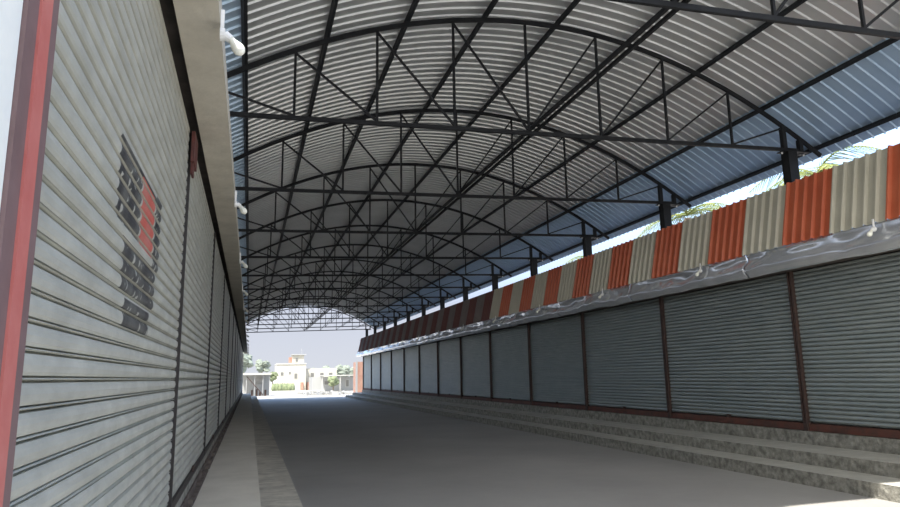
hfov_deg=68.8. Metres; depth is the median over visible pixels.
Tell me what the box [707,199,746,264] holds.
sheet
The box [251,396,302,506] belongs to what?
step
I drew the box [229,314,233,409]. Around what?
post
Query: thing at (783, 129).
roof truss
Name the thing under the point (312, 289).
roof truss
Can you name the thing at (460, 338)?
post
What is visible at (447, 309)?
sheet
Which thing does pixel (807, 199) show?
sheet
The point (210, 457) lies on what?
base rail
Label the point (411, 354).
roller shutter
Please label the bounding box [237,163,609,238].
roof truss
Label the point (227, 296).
roller shutter
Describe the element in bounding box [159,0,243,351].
trim
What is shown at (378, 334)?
sheet
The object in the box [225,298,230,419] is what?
post
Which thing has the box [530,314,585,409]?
roller shutter
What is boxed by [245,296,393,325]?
roof truss
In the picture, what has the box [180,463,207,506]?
base rail
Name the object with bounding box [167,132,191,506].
post
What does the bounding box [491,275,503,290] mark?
column
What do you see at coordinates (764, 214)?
sheet
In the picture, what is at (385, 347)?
metal flashing
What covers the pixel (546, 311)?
metal flashing
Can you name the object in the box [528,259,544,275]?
column
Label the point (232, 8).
ceiling
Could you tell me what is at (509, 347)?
roller shutter
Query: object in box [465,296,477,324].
sheet
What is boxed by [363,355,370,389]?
roller shutter
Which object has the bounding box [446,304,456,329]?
sheet
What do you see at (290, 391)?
wall
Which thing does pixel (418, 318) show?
sheet
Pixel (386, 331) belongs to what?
sheet
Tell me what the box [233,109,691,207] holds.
roof truss
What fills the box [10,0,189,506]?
roller shutter
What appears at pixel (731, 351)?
roller shutter
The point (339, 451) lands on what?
floor
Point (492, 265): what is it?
roof truss
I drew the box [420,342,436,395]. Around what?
roller shutter
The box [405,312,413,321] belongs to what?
column
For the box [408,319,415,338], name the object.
sheet
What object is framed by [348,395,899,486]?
step
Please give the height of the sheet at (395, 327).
1.232 m
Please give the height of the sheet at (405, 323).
1.232 m
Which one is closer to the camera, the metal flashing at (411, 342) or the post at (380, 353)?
the metal flashing at (411, 342)
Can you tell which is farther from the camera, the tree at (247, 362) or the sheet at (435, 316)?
the tree at (247, 362)
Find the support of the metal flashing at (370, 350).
attached to the wall at (746, 263)
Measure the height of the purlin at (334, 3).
0.104 m
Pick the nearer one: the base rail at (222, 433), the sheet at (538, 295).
the base rail at (222, 433)
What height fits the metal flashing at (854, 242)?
0.489 m
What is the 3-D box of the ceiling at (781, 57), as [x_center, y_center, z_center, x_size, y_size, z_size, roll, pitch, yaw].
[-4.864,0.337,33.034,10.090,1.559,57.838,2,-11,-17]
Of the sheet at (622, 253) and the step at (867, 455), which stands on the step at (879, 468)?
the step at (867, 455)
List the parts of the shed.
grey panel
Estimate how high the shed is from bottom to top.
2.440 m
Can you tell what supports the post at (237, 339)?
on the trim at (194, 476)
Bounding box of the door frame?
[0,0,59,506]
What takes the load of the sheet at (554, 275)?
attached to the trim
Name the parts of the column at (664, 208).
cap plate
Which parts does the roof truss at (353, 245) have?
web post, web post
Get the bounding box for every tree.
[243,352,253,372]
[255,359,270,372]
[270,371,278,383]
[327,376,339,390]
[335,364,350,376]
[566,256,582,262]
[636,202,726,238]
[749,145,881,194]
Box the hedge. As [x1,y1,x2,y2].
[271,383,294,390]
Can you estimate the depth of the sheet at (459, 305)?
31.76 m
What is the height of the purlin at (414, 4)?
0.102 m
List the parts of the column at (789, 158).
cap plate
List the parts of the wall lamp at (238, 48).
bulb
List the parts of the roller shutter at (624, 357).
rail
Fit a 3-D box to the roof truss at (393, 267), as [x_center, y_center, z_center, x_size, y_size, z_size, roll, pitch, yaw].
[-5.777,1.513,35.827,12.776,2.483,0.090,2,-11,-17]
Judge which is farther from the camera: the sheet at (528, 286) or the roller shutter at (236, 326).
the roller shutter at (236, 326)
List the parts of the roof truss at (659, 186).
web post, web post, web post, web post, web post, web post, web post, web post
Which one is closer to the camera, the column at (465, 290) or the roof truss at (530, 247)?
the roof truss at (530, 247)
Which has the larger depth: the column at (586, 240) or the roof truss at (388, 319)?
the roof truss at (388, 319)
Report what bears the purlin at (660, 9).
attached to the ceiling at (781, 57)
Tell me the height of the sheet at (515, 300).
1.232 m
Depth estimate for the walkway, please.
9.18 m
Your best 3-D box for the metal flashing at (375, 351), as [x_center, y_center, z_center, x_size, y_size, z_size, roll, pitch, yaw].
[-5.653,7.506,51.068,0.205,0.490,4.225,2,-11,-17]
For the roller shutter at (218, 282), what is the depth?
11.28 m
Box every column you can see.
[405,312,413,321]
[422,306,429,315]
[439,298,448,308]
[461,288,473,300]
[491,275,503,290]
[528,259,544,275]
[580,236,599,257]
[655,203,680,229]
[777,150,809,240]
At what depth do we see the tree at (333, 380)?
81.50 m
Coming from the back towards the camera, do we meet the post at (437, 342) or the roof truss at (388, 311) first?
the roof truss at (388, 311)
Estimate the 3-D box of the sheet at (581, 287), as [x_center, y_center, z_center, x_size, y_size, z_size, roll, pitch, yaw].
[4.020,0.686,19.834,0.325,1.232,1.055,2,-11,-17]
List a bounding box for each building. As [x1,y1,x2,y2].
[274,353,336,389]
[309,375,352,390]
[353,361,362,391]
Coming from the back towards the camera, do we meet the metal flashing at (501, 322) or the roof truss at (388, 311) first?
the roof truss at (388, 311)
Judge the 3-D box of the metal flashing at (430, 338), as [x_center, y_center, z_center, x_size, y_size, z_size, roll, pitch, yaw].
[-0.770,4.457,35.114,0.183,0.490,4.226,2,-11,-17]
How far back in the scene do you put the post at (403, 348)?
44.43 m
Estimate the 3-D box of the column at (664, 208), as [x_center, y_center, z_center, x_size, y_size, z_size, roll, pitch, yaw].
[5.799,1.395,16.848,0.620,5.463,0.220,2,-11,-17]
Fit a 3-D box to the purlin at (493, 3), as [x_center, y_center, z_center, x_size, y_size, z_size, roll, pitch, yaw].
[-5.794,-0.272,33.001,0.066,0.096,57.430,2,-11,-17]
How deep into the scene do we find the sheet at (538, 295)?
22.83 m
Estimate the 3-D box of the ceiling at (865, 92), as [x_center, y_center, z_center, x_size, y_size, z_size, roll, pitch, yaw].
[0.689,1.483,34.508,1.550,0.971,57.838,2,-11,-17]
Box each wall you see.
[270,390,323,393]
[369,263,899,429]
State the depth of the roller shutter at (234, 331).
23.68 m
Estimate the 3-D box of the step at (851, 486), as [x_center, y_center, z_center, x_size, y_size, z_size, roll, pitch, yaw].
[0.146,7.321,29.668,0.870,0.410,64.380,2,-11,-17]
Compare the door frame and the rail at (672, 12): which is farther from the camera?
the rail at (672, 12)
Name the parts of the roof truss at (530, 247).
web post, web post, web post, web post, web post, web post, web post, web post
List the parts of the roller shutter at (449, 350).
rail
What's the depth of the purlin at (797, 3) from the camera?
14.61 m
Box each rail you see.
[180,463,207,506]
[205,437,220,468]
[218,424,227,441]
[226,416,231,426]
[305,0,679,329]
[306,0,690,329]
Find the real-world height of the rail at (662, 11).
0.050 m
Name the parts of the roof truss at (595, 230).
web post, web post, web post, web post, web post, web post, web post, web post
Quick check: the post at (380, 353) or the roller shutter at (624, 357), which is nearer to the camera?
the roller shutter at (624, 357)
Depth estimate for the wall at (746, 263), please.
14.71 m
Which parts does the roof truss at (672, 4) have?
web post, web post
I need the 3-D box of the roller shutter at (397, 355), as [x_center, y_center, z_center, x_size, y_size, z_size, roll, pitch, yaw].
[-3.677,8.315,46.433,0.080,2.971,4.130,2,-11,-17]
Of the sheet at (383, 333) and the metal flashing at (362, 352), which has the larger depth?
the metal flashing at (362, 352)
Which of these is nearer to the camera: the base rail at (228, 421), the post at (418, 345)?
the base rail at (228, 421)
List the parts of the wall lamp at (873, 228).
bulb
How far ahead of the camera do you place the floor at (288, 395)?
66.89 m
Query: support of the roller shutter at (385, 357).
attached to the wall at (746, 263)
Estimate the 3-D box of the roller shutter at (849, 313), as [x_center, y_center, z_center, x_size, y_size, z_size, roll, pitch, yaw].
[7.272,1.455,10.527,0.080,2.971,4.130,2,-11,-17]
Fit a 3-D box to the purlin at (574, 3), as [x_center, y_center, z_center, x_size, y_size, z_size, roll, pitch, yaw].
[-4.417,-0.288,33.424,0.058,0.092,57.430,2,-11,-17]
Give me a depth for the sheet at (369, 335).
55.61 m
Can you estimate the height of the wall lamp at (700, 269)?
0.292 m
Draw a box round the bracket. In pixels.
[190,131,197,177]
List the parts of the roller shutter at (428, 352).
rail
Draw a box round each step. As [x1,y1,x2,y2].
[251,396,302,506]
[346,395,899,502]
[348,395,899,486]
[352,393,899,478]
[353,392,899,463]
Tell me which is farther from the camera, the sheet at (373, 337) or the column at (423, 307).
the sheet at (373, 337)
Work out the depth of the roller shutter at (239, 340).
35.65 m
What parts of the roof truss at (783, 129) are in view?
web post, web post, web post, web post, web post, web post, web post, web post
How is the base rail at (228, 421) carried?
on the walkway
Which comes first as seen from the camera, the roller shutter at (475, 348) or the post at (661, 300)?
the post at (661, 300)
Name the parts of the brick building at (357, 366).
corner post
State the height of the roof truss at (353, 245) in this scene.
2.483 m
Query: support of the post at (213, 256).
on the trim at (194, 476)
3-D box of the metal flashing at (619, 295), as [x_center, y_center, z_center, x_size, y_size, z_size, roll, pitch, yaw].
[4.078,1.410,19.150,0.223,0.496,4.227,2,-11,-16]
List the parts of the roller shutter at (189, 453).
rail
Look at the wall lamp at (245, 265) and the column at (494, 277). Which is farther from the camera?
the column at (494, 277)
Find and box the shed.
[242,373,271,395]
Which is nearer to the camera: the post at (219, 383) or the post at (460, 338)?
the post at (219, 383)
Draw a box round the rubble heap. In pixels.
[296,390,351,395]
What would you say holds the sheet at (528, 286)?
attached to the trim
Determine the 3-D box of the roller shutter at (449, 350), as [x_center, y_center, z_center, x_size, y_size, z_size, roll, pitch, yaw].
[-0.027,6.029,34.464,0.080,2.971,4.130,2,-11,-17]
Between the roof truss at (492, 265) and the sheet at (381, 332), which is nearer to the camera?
the roof truss at (492, 265)
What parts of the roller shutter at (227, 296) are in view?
rail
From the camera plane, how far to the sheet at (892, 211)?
10.29 m
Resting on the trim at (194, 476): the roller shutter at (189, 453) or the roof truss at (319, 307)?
the roller shutter at (189, 453)
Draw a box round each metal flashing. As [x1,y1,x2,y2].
[356,351,363,356]
[363,348,372,355]
[371,346,382,353]
[382,343,394,351]
[393,340,408,349]
[407,335,425,346]
[425,330,447,342]
[446,323,474,338]
[473,314,510,333]
[508,302,560,325]
[557,284,631,315]
[628,255,747,300]
[744,217,899,277]
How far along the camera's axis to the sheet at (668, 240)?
15.85 m
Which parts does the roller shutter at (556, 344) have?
rail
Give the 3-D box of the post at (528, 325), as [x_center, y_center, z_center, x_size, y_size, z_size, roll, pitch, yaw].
[2.997,4.116,24.486,0.115,2.990,0.106,2,-11,-17]
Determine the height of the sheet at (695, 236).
1.232 m
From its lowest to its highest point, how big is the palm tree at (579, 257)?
7.062 m
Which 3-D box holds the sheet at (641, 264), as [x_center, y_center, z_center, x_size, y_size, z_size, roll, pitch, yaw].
[4.928,0.117,16.856,0.325,1.232,1.055,2,-11,-17]
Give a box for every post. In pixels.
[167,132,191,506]
[203,232,215,455]
[217,275,224,428]
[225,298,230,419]
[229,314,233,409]
[233,323,236,397]
[235,339,237,398]
[371,355,371,388]
[380,353,381,390]
[391,351,391,391]
[403,348,404,390]
[418,345,420,394]
[437,342,438,396]
[459,337,462,398]
[489,331,492,401]
[527,324,533,404]
[580,313,589,409]
[659,297,672,417]
[786,271,811,430]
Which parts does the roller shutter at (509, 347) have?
rail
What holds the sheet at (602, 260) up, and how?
attached to the trim
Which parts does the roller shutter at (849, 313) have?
rail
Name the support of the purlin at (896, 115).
attached to the ceiling at (865, 92)
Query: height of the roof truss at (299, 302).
2.483 m
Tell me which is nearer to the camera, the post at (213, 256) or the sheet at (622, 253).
the post at (213, 256)
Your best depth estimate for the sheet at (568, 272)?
20.82 m
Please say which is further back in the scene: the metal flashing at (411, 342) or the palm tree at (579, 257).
the metal flashing at (411, 342)
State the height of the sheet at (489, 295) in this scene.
1.232 m
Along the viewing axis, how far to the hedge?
81.55 m
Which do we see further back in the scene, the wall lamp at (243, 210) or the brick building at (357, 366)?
the brick building at (357, 366)
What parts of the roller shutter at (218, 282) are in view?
rail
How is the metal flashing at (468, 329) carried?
attached to the wall at (746, 263)
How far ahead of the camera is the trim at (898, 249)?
14.69 m
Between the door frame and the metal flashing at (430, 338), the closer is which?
the door frame
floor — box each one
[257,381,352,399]
[258,397,899,506]
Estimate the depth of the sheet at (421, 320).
38.70 m
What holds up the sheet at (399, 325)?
attached to the trim
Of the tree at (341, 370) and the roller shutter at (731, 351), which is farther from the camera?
the tree at (341, 370)
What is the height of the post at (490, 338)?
2.990 m
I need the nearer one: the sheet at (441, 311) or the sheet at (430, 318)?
the sheet at (441, 311)
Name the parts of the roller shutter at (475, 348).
rail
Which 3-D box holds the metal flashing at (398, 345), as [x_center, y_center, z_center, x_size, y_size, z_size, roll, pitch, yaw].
[-3.204,5.981,43.093,0.175,0.490,4.226,2,-11,-17]
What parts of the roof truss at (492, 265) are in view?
web post, web post, web post, web post, web post, web post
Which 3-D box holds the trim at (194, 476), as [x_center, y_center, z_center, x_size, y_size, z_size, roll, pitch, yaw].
[-10.240,6.298,26.643,2.835,0.200,64.280,2,-11,-17]
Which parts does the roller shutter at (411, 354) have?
rail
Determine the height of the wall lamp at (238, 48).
0.292 m
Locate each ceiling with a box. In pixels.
[222,0,247,323]
[248,0,899,319]
[361,38,899,329]
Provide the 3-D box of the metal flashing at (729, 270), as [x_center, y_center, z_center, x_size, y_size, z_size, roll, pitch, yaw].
[5.314,0.643,15.168,0.196,0.484,4.225,2,-11,-17]
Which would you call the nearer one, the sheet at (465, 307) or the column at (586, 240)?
the column at (586, 240)
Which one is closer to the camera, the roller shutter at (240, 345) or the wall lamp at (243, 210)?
the wall lamp at (243, 210)
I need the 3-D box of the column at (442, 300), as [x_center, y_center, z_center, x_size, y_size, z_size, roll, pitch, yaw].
[-0.284,5.207,36.796,0.620,5.463,0.220,2,-11,-17]
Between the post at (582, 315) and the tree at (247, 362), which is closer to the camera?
the post at (582, 315)
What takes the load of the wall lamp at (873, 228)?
attached to the sheet at (858, 188)
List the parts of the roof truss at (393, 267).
web post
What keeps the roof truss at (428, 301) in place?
on the column at (423, 307)
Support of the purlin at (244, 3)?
attached to the ceiling at (232, 8)
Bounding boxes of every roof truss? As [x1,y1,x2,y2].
[227,17,821,156]
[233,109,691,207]
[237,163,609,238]
[239,199,552,260]
[241,225,511,276]
[242,244,480,289]
[243,259,455,300]
[243,271,435,308]
[244,281,419,314]
[244,289,405,320]
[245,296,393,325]
[245,302,382,328]
[246,307,373,332]
[606,0,899,39]
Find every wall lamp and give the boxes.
[220,9,244,55]
[234,191,246,213]
[239,253,247,268]
[695,263,701,275]
[867,219,876,236]
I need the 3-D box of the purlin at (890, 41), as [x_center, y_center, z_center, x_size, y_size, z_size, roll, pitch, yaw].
[-0.080,1.089,34.483,0.090,0.105,57.430,2,-11,-17]
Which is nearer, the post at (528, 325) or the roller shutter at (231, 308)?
the roller shutter at (231, 308)
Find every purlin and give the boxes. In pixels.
[241,0,248,318]
[264,0,338,313]
[280,0,419,309]
[296,0,498,306]
[312,0,580,305]
[345,0,806,313]
[351,9,660,287]
[361,38,898,320]
[377,112,899,327]
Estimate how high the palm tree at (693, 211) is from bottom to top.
7.776 m
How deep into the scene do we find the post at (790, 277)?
12.48 m
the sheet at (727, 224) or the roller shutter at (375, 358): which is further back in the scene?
the roller shutter at (375, 358)
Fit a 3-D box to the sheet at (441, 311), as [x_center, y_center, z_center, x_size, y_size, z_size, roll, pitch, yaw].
[-0.521,3.531,34.724,0.325,1.232,1.055,2,-11,-17]
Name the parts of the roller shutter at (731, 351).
rail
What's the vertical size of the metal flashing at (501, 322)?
0.489 m
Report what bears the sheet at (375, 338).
on the trim
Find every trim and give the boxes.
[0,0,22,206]
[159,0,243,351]
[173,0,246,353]
[175,393,241,506]
[361,248,899,356]
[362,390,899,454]
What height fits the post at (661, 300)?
2.990 m
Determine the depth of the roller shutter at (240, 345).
40.05 m
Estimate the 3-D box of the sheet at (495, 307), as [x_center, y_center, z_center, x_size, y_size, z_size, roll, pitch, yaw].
[1.901,2.013,26.783,0.325,1.232,1.055,2,-11,-17]
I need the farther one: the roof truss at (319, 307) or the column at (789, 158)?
the roof truss at (319, 307)
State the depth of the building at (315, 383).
90.34 m
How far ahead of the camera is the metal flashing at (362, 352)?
58.94 m
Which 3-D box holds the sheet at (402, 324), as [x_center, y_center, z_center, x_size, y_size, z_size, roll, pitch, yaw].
[-3.245,5.238,43.659,0.325,1.232,1.055,2,-11,-17]
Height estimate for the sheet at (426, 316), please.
1.232 m
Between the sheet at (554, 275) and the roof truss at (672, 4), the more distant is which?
the sheet at (554, 275)
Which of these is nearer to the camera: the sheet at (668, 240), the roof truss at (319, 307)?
the sheet at (668, 240)
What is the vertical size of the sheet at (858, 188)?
1.232 m
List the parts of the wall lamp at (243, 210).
bulb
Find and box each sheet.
[366,335,370,349]
[370,334,374,348]
[372,332,377,347]
[375,332,379,347]
[377,331,382,346]
[380,329,385,345]
[382,329,387,345]
[385,328,390,344]
[388,327,393,344]
[391,325,397,343]
[394,324,400,342]
[397,323,403,341]
[401,321,407,340]
[404,320,411,339]
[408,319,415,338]
[412,317,419,337]
[416,315,424,336]
[420,314,428,335]
[425,312,433,334]
[430,310,438,333]
[435,308,444,332]
[440,306,450,330]
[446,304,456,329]
[452,301,462,327]
[459,299,469,326]
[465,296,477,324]
[473,293,485,322]
[481,290,493,320]
[489,287,502,318]
[498,283,512,316]
[508,279,523,313]
[519,275,535,311]
[531,271,547,308]
[543,266,561,304]
[557,260,577,301]
[572,254,593,297]
[589,247,612,293]
[607,240,632,289]
[628,231,656,283]
[651,222,682,278]
[677,211,712,271]
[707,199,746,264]
[742,185,785,255]
[782,168,831,245]
[829,148,887,233]
[885,143,899,219]
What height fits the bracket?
0.370 m
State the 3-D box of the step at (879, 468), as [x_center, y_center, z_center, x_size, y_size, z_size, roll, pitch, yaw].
[0.868,7.245,29.903,1.160,0.620,64.380,2,-11,-17]
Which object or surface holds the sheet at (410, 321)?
attached to the trim
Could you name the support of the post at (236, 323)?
on the trim at (194, 476)
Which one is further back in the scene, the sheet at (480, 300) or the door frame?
the sheet at (480, 300)
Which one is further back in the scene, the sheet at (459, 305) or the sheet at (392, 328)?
the sheet at (392, 328)
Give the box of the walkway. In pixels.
[193,394,260,506]
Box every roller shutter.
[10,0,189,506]
[172,161,213,506]
[205,238,223,453]
[218,279,229,431]
[226,304,233,417]
[230,316,235,411]
[233,326,237,405]
[235,333,238,402]
[237,340,239,399]
[238,345,240,397]
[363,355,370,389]
[371,354,379,390]
[381,351,390,391]
[392,349,403,392]
[404,346,418,394]
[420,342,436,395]
[438,338,460,398]
[461,332,490,400]
[491,325,529,404]
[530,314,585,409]
[584,299,667,417]
[663,274,803,429]
[793,251,899,438]
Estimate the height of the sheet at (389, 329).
1.232 m
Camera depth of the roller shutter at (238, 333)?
31.94 m
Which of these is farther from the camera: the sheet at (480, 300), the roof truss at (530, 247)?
the sheet at (480, 300)
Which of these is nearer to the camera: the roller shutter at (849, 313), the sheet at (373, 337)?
the roller shutter at (849, 313)

